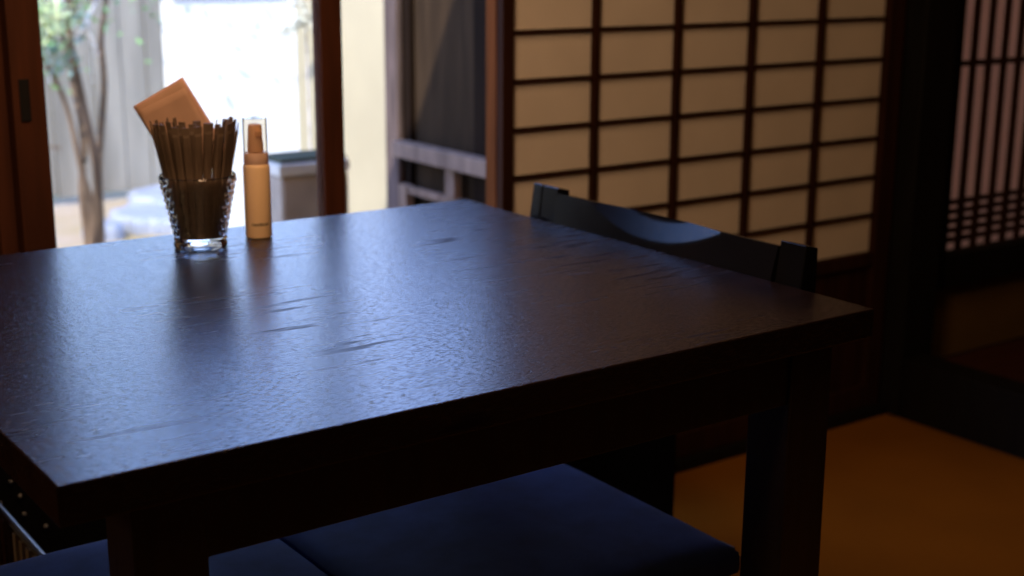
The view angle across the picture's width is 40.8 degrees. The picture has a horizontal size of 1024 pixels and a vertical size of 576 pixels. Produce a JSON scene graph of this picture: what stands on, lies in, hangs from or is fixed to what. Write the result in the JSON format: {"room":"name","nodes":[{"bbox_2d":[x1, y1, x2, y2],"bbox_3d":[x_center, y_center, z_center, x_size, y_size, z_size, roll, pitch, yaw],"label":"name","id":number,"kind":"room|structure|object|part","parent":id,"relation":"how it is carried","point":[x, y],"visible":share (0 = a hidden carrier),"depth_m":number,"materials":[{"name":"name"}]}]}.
{"room":"cafe","nodes":[
{"label":"cafe","id":0,"kind":"room"},
{"bbox_2d":[673,414,1023,575],"bbox_3d":[0.217,0.947,0.716,4.105,0.060,3.700,-10,17,-34],"label":"floor","id":1,"kind":"structure","parent":0,"point":[902,497],"depth_m":2.71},
{"bbox_2d":[0,466,106,565],"bbox_3d":[-0.484,0.420,1.898,0.434,0.384,0.474,-10,17,-34],"label":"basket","id":2,"kind":"object","parent":1,"relation":"on","point":[26,531],"visible":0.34,"depth_m":1.99,"materials":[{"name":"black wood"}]},
{"bbox_2d":[0,199,873,575],"bbox_3d":[-0.192,0.343,1.563,0.842,0.700,0.762,-10,17,-34],"label":"dining table","id":3,"kind":"object","parent":1,"relation":"on","point":[317,372],"visible":1,"depth_m":1.28,"materials":[{"name":"brown wood"}]},
{"bbox_3d":[-0.268,0.472,1.102,0.057,0.669,0.058,-10,17,-34],"label":"leg","id":4,"kind":"part","parent":3,"relation":"part of","materials":[{"name":"brown wood"}]},
{"bbox_2d":[158,171,236,251],"bbox_3d":[-0.382,-0.095,1.678,0.093,0.090,0.093,-10,17,-34],"label":"glass tumbler","id":5,"kind":"object","parent":3,"relation":"on","point":[198,211],"visible":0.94,"depth_m":1.65,"materials":[{"name":"clear glass"}]},
{"bbox_2d":[149,121,164,177],"bbox_3d":[-0.419,-0.132,1.664,0.030,0.142,0.010,-2,14,-8],"label":"stick","id":6,"kind":"object","parent":5,"relation":"in","point":[152,129],"visible":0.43,"depth_m":1.65,"materials":[{"name":"brown wood"}]},
{"bbox_2d":[153,124,166,178],"bbox_3d":[-0.414,-0.128,1.655,0.026,0.139,0.010,-6,15,-24],"label":"stick","id":7,"kind":"object","parent":5,"relation":"in","point":[155,133],"visible":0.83,"depth_m":1.64,"materials":[{"name":"brown wood"}]},
{"bbox_2d":[155,124,170,178],"bbox_3d":[-0.409,-0.127,1.646,0.027,0.141,0.010,-11,18,-39],"label":"stick","id":8,"kind":"object","parent":5,"relation":"in","point":[159,137],"visible":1,"depth_m":1.63,"materials":[{"name":"brown wood"}]},
{"bbox_2d":[159,124,175,179],"bbox_3d":[-0.402,-0.125,1.638,0.010,0.142,0.030,9,16,32],"label":"stick","id":9,"kind":"object","parent":5,"relation":"in","point":[165,141],"visible":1,"depth_m":1.62,"materials":[{"name":"brown wood"}]},
{"bbox_2d":[165,122,178,179],"bbox_3d":[-0.399,-0.128,1.647,0.010,0.143,0.022,11,18,38],"label":"stick","id":10,"kind":"object","parent":5,"relation":"in","point":[168,124],"visible":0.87,"depth_m":1.63,"materials":[{"name":"brown wood"}]},
{"bbox_2d":[133,77,213,137],"bbox_3d":[-0.402,-0.191,1.680,0.120,0.134,0.006,1,14,4],"label":"paper napkin","id":11,"kind":"object","parent":5,"relation":"in","point":[182,78],"visible":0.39,"depth_m":1.67,"materials":[{"name":"paper"}]},
{"bbox_2d":[139,88,213,164],"bbox_3d":[-0.401,-0.185,1.668,0.101,0.116,0.005,1,14,2],"label":"paper napkin","id":12,"kind":"object","parent":5,"relation":"in","point":[179,104],"visible":0.4,"depth_m":1.66,"materials":[{"name":"brown paper"}]},
{"bbox_2d":[170,127,184,179],"bbox_3d":[-0.392,-0.123,1.636,0.010,0.139,0.026,4,15,16],"label":"stick","id":13,"kind":"object","parent":5,"relation":"in","point":[174,130],"visible":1,"depth_m":1.62,"materials":[{"name":"brown wood"}]},
{"bbox_2d":[135,81,223,152],"bbox_3d":[-0.402,-0.189,1.674,0.111,0.126,0.006,1,14,3],"label":"paper napkin","id":14,"kind":"object","parent":5,"relation":"in","point":[180,85],"visible":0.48,"depth_m":1.66,"materials":[{"name":"brown paper"}]},
{"bbox_2d":[176,125,186,179],"bbox_3d":[-0.389,-0.126,1.644,0.010,0.140,0.020,4,14,15],"label":"stick","id":15,"kind":"object","parent":5,"relation":"in","point":[178,126],"visible":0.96,"depth_m":1.62,"materials":[{"name":"brown wood"}]},
{"bbox_2d":[181,128,193,179],"bbox_3d":[-0.382,-0.122,1.634,0.010,0.139,0.028,0,14,0],"label":"stick","id":16,"kind":"object","parent":5,"relation":"in","point":[185,132],"visible":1,"depth_m":1.62,"materials":[{"name":"brown wood"}]},
{"bbox_2d":[188,124,196,179],"bbox_3d":[-0.377,-0.126,1.642,0.010,0.142,0.022,-2,14,-9],"label":"stick","id":17,"kind":"object","parent":5,"relation":"in","point":[190,126],"visible":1,"depth_m":1.62,"materials":[{"name":"brown wood"}]},
{"bbox_2d":[192,121,200,126],"bbox_3d":[-0.376,-0.129,1.651,0.010,0.144,0.016,-4,15,-17],"label":"stick","id":18,"kind":"object","parent":5,"relation":"in","point":[198,123],"visible":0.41,"depth_m":1.63,"materials":[{"name":"brown wood"}]},
{"bbox_2d":[193,127,202,179],"bbox_3d":[-0.371,-0.123,1.634,0.010,0.140,0.029,-4,15,-16],"label":"stick","id":19,"kind":"object","parent":5,"relation":"in","point":[197,130],"visible":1,"depth_m":1.62,"materials":[{"name":"brown wood"}]},
{"bbox_2d":[203,123,210,179],"bbox_3d":[-0.365,-0.127,1.645,0.010,0.143,0.025,-9,16,-32],"label":"stick","id":20,"kind":"object","parent":5,"relation":"in","point":[203,123],"visible":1,"depth_m":1.63,"materials":[{"name":"brown wood"}]},
{"bbox_2d":[205,124,212,179],"bbox_3d":[-0.362,-0.126,1.639,0.010,0.143,0.026,-9,16,-32],"label":"stick","id":21,"kind":"object","parent":5,"relation":"in","point":[208,127],"visible":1,"depth_m":1.62,"materials":[{"name":"brown wood"}]},
{"bbox_2d":[212,124,220,178],"bbox_3d":[-0.358,-0.128,1.654,0.021,0.140,0.010,9,16,32],"label":"stick","id":22,"kind":"object","parent":5,"relation":"in","point":[216,125],"visible":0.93,"depth_m":1.64,"materials":[{"name":"brown wood"}]},
{"bbox_2d":[214,126,223,178],"bbox_3d":[-0.353,-0.125,1.646,0.029,0.139,0.010,12,18,39],"label":"stick","id":23,"kind":"object","parent":5,"relation":"in","point":[220,132],"visible":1,"depth_m":1.63,"materials":[{"name":"brown wood"}]},
{"bbox_2d":[220,120,224,177],"bbox_3d":[-0.355,-0.132,1.665,0.020,0.142,0.010,2,14,9],"label":"stick","id":24,"kind":"object","parent":5,"relation":"in","point":[223,122],"visible":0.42,"depth_m":1.65,"materials":[{"name":"brown wood"}]},
{"bbox_2d":[222,119,227,143],"bbox_3d":[-0.361,-0.139,1.700,0.010,0.138,0.029,9,16,32],"label":"stick","id":25,"kind":"object","parent":5,"relation":"in","point":[226,120],"visible":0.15,"depth_m":1.69,"materials":[{"name":"brown wood"}]},
{"bbox_2d":[221,123,231,177],"bbox_3d":[-0.348,-0.128,1.654,0.028,0.141,0.010,7,15,24],"label":"stick","id":26,"kind":"object","parent":5,"relation":"in","point":[229,126],"visible":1,"depth_m":1.64,"materials":[{"name":"brown wood"}]},
{"bbox_2d":[226,120,234,176],"bbox_3d":[-0.346,-0.132,1.664,0.026,0.143,0.010,2,14,8],"label":"stick","id":27,"kind":"object","parent":5,"relation":"in","point":[233,121],"visible":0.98,"depth_m":1.65,"materials":[{"name":"brown wood"}]},
{"bbox_2d":[229,119,236,169],"bbox_3d":[-0.348,-0.136,1.684,0.027,0.141,0.010,-6,15,-24],"label":"stick","id":28,"kind":"object","parent":5,"relation":"in","point":[234,119],"visible":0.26,"depth_m":1.67,"materials":[{"name":"brown wood"}]},
{"bbox_2d":[229,122,238,175],"bbox_3d":[-0.344,-0.132,1.675,0.029,0.138,0.010,-2,14,-8],"label":"stick","id":29,"kind":"object","parent":5,"relation":"in","point":[236,133],"visible":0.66,"depth_m":1.66,"materials":[{"name":"brown wood"}]},
{"bbox_2d":[242,117,271,238],"bbox_3d":[-0.322,-0.139,1.732,0.034,0.152,0.034,-10,17,-34],"label":"spray bottle","id":30,"kind":"object","parent":3,"relation":"on","point":[256,167],"visible":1,"depth_m":1.72,"materials":[{"name":"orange plastic"}]},
{"bbox_3d":[0.284,0.380,1.486,0.067,0.669,0.058,-10,17,-34],"label":"leg","id":31,"kind":"part","parent":3,"relation":"part of","materials":[{"name":"brown wood"}]},
{"bbox_2d":[564,434,675,516],"bbox_3d":[0.037,0.288,2.284,0.326,0.460,0.355,-10,17,-34],"label":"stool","id":32,"kind":"object","parent":1,"relation":"on","point":[645,471],"visible":0.02,"depth_m":2.19,"materials":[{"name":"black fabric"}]},
{"bbox_2d":[530,183,817,292],"bbox_3d":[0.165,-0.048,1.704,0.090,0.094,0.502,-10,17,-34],"label":"chair","id":33,"kind":"object","parent":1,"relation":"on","point":[791,264],"visible":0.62,"depth_m":1.66,"materials":[{"name":"black paint"}]},
{"bbox_3d":[0.184,-0.048,1.706,0.034,0.082,0.404,-10,17,-34],"label":"scooped panel","id":34,"kind":"part","parent":33,"relation":"part of","materials":[{"name":"black paint"}]},
{"bbox_2d":[878,0,959,416],"bbox_3d":[0.914,-0.834,3.004,0.110,2.400,0.115,-10,17,-34],"label":"pillar","id":35,"kind":"structure","parent":1,"relation":"on","point":[931,26],"depth_m":3.10,"materials":[{"name":"brown wood"}]},
{"bbox_3d":[-0.818,0.564,2.107,4.100,0.042,0.100,-10,17,-34],"label":"track","id":36,"kind":"object","parent":1,"relation":"on","visible":0},
{"bbox_2d":[0,23,19,254],"bbox_3d":[-1.097,-0.299,1.716,0.960,1.818,0.030,-10,17,-34],"label":"door","id":37,"kind":"structure","parent":36,"relation":"on","point":[9,242],"depth_m":2.00,"materials":[{"name":"brown wood"}]},
{"bbox_2d":[0,0,345,252],"bbox_3d":[-0.499,-0.388,2.087,0.530,1.818,0.034,-10,17,-34],"label":"door","id":38,"kind":"structure","parent":36,"relation":"on","point":[19,19],"depth_m":2.00,"materials":[{"name":"brown wood"}]},
{"bbox_3d":[-0.693,-0.267,1.956,0.015,0.060,0.004,-10,17,-34],"label":"recessed pull","id":39,"kind":"part","parent":38,"relation":"part of","materials":[{"name":"black metal"}]},
{"bbox_3d":[-0.495,-0.480,2.068,0.445,1.530,0.003,-10,17,-34],"label":"glass pane","id":40,"kind":"part","parent":38,"relation":"part of","materials":[{"name":"clear glass"}]},
{"bbox_2d":[486,0,496,207],"bbox_3d":[-0.021,-0.473,2.439,0.040,1.818,0.032,-10,17,-34],"label":"post","id":41,"kind":"object","parent":36,"relation":"on","point":[491,5],"visible":0.1,"depth_m":2.46,"materials":[{"name":"brown wood"}]},
{"bbox_2d":[497,0,906,458],"bbox_3d":[0.414,-0.540,2.720,1.082,1.818,0.037,-10,17,-34],"label":"door","id":42,"kind":"structure","parent":36,"relation":"on","point":[771,121],"depth_m":2.79,"materials":[{"name":"brown wood"}]},
{"bbox_3d":[0.399,0.318,2.925,1.008,0.053,0.033,-10,17,-34],"label":"rail","id":43,"kind":"part","parent":42,"relation":"part of","materials":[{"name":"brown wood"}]},
{"bbox_3d":[0.400,0.153,2.884,1.008,0.287,0.010,-10,17,-34],"label":"panel","id":44,"kind":"part","parent":42,"relation":"part of","materials":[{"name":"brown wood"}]},
{"bbox_3d":[0.401,-0.001,2.846,1.008,0.030,0.033,-10,17,-34],"label":"rail","id":45,"kind":"part","parent":42,"relation":"part of","materials":[{"name":"brown wood"}]},
{"bbox_3d":[-0.210,0.522,1.519,0.829,0.372,0.420,-10,17,-34],"label":"bench","id":46,"kind":"object","parent":1,"relation":"on","visible":0},
{"bbox_2d":[0,539,326,575],"bbox_3d":[-0.373,0.345,1.354,0.426,0.049,0.428,-10,17,-34],"label":"seat cushion","id":47,"kind":"object","parent":46,"relation":"on","point":[273,557],"visible":0.34,"depth_m":1.47,"materials":[{"name":"blue fabric"}]},
{"bbox_2d":[279,464,739,575],"bbox_3d":[-0.033,0.288,1.590,0.404,0.049,0.428,-10,17,-34],"label":"seat cushion","id":48,"kind":"object","parent":46,"relation":"on","point":[558,520],"visible":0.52,"depth_m":1.53,"materials":[{"name":"blue fabric"}]},
{"bbox_2d":[931,272,1023,357],"bbox_3d":[1.619,-0.021,3.777,1.687,0.188,0.040,-10,17,-34],"label":"wall","id":49,"kind":"structure","parent":0,"point":[970,316],"depth_m":3.44,"materials":[{"name":"wood"}]},
{"bbox_2d":[899,354,1023,459],"bbox_3d":[1.965,0.604,1.821,0.079,0.190,3.544,-10,17,-34],"label":"sill","id":50,"kind":"structure","parent":49,"relation":"attached to","point":[983,408],"depth_m":3.06,"materials":[{"name":"brown wood"}]},
{"bbox_2d":[937,0,1023,289],"bbox_3d":[1.634,-0.670,3.599,1.687,1.158,0.070,-10,17,-34],"label":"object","id":51,"kind":"structure","parent":49,"relation":"in","point":[982,232],"depth_m":3.31,"materials":[{"name":"brown wood"}]},
{"bbox_3d":[0.987,-0.561,3.149,0.096,0.998,0.040,-10,17,-34],"label":"frame","id":52,"kind":"part","parent":51,"relation":"part of","materials":[{"name":"brown wood"}]},
{"bbox_3d":[1.631,-0.147,3.729,1.687,0.080,0.070,-10,17,-34],"label":"sill","id":53,"kind":"part","parent":51,"relation":"part of","materials":[{"name":"brown wood"}]},
{"bbox_2d":[940,336,1023,382],"bbox_3d":[2.684,0.497,2.346,1.715,0.172,3.742,-10,17,-34],"label":"floor","id":54,"kind":"structure","parent":0,"point":[1006,359],"depth_m":3.28,"materials":[{"name":"brown wood"}]},
{"label":"outside","id":55,"kind":"structure","parent":0,"visible":0},
{"bbox_2d":[50,83,162,247],"bbox_3d":[-3.879,-0.369,7.253,16.000,0.100,11.900,-10,17,-34],"label":"ground","id":56,"kind":"structure","parent":55,"point":[68,224],"depth_m":7.10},
{"bbox_2d":[38,0,164,199],"bbox_3d":[-4.325,-1.696,5.720,7.900,3.210,0.130,-10,17,-34],"label":"fence","id":57,"kind":"object","parent":56,"relation":"on","point":[130,158],"visible":0.23,"depth_m":7.42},
{"bbox_2d":[82,219,123,241],"bbox_3d":[-1.952,-0.275,6.554,0.181,0.075,0.205,-10,17,-34],"label":"stepping stone","id":58,"kind":"object","parent":56,"relation":"on","point":[114,230],"visible":0.48,"depth_m":6.50,"materials":[{"name":"grey stone"}]},
{"bbox_2d":[38,0,195,244],"bbox_3d":[-1.636,-1.756,5.022,2.693,3.740,2.696,-7,16,-26],"label":"tree","id":59,"kind":"object","parent":56,"relation":"on","point":[93,220],"visible":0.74,"depth_m":5.19,"materials":[{"name":"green plant"}]},
{"bbox_2d":[109,203,172,234],"bbox_3d":[-1.807,-0.344,6.834,0.366,0.075,0.534,-10,17,-34],"label":"stepping stone","id":60,"kind":"object","parent":56,"relation":"on","point":[136,219],"visible":0.6,"depth_m":6.69,"materials":[{"name":"grey stone"}]},
{"bbox_2d":[127,184,164,204],"bbox_3d":[-1.801,-0.473,7.355,0.557,0.075,0.493,7,16,27],"label":"stepping stone","id":61,"kind":"object","parent":56,"relation":"on","point":[152,194],"visible":0.32,"depth_m":7.28,"materials":[{"name":"grey stone"}]},
{"bbox_2d":[160,0,299,227],"bbox_3d":[-0.599,-0.633,5.739,1.706,1.175,0.100,-10,17,-34],"label":"wall","id":62,"kind":"structure","parent":56,"relation":"on","point":[240,67],"depth_m":5.29,"materials":[{"name":"white paint"}]},
{"bbox_2d":[272,0,311,149],"bbox_3d":[-0.614,-0.233,4.023,0.104,1.227,0.117,-10,17,-34],"label":"shrub","id":63,"kind":"object","parent":56,"relation":"on","point":[301,20],"visible":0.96,"depth_m":3.90,"materials":[{"name":"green plant"}]},
{"bbox_3d":[-0.593,-0.227,4.068,0.018,1.194,0.021,9,16,31],"label":"stem","id":64,"kind":"part","parent":63,"relation":"part of","materials":[{"name":"plant"}]},
{"bbox_2d":[268,149,349,221],"bbox_3d":[-0.517,0.093,3.466,0.191,0.864,0.142,-10,17,-34],"label":"stone basin","id":65,"kind":"object","parent":56,"relation":"on","point":[293,174],"visible":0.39,"depth_m":3.31,"materials":[{"name":"grey stone"}]},
{"bbox_3d":[-0.512,-0.323,3.364,0.177,0.009,0.120,-10,17,-34],"label":"lid","id":66,"kind":"part","parent":65,"relation":"part of","materials":[{"name":"grey stone"}]},
{"bbox_2d":[295,0,473,212],"bbox_3d":[-0.116,-0.276,3.599,0.160,1.520,1.600,-10,17,-34],"label":"wall","id":67,"kind":"structure","parent":56,"relation":"on","point":[362,21],"depth_m":3.70,"materials":[{"name":"beige paint"}]},
{"bbox_2d":[401,0,485,204],"bbox_3d":[0.004,-0.229,3.350,0.080,1.550,1.050,-10,17,-34],"label":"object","id":68,"kind":"structure","parent":67,"relation":"attached to","point":[407,6],"depth_m":3.43,"materials":[{"name":"brown wood"}]},
{"bbox_2d":[383,0,403,208],"bbox_3d":[-0.317,-0.249,3.736,0.020,1.400,0.065,-10,17,-34],"label":"post","id":69,"kind":"object","parent":56,"relation":"on","point":[394,166],"visible":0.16,"depth_m":3.65,"materials":[{"name":"grey wood"}]},
{"bbox_2d":[391,139,485,206],"bbox_3d":[-0.061,0.106,3.431,0.044,0.860,0.840,-10,17,-34],"label":"veranda railing","id":70,"kind":"object","parent":56,"relation":"on","point":[454,163],"visible":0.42,"depth_m":3.49,"materials":[{"name":"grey wood"}]},
{"bbox_3d":[-0.060,-0.290,3.332,0.043,0.043,0.840,-10,17,-34],"label":"handrail","id":71,"kind":"part","parent":70,"relation":"part of","materials":[{"name":"grey wood"}]},
{"bbox_3d":[-0.044,-0.185,3.358,0.018,0.020,0.820,-10,17,-34],"label":"rail","id":72,"kind":"part","parent":70,"relation":"part of","materials":[{"name":"grey wood"}]}
]}

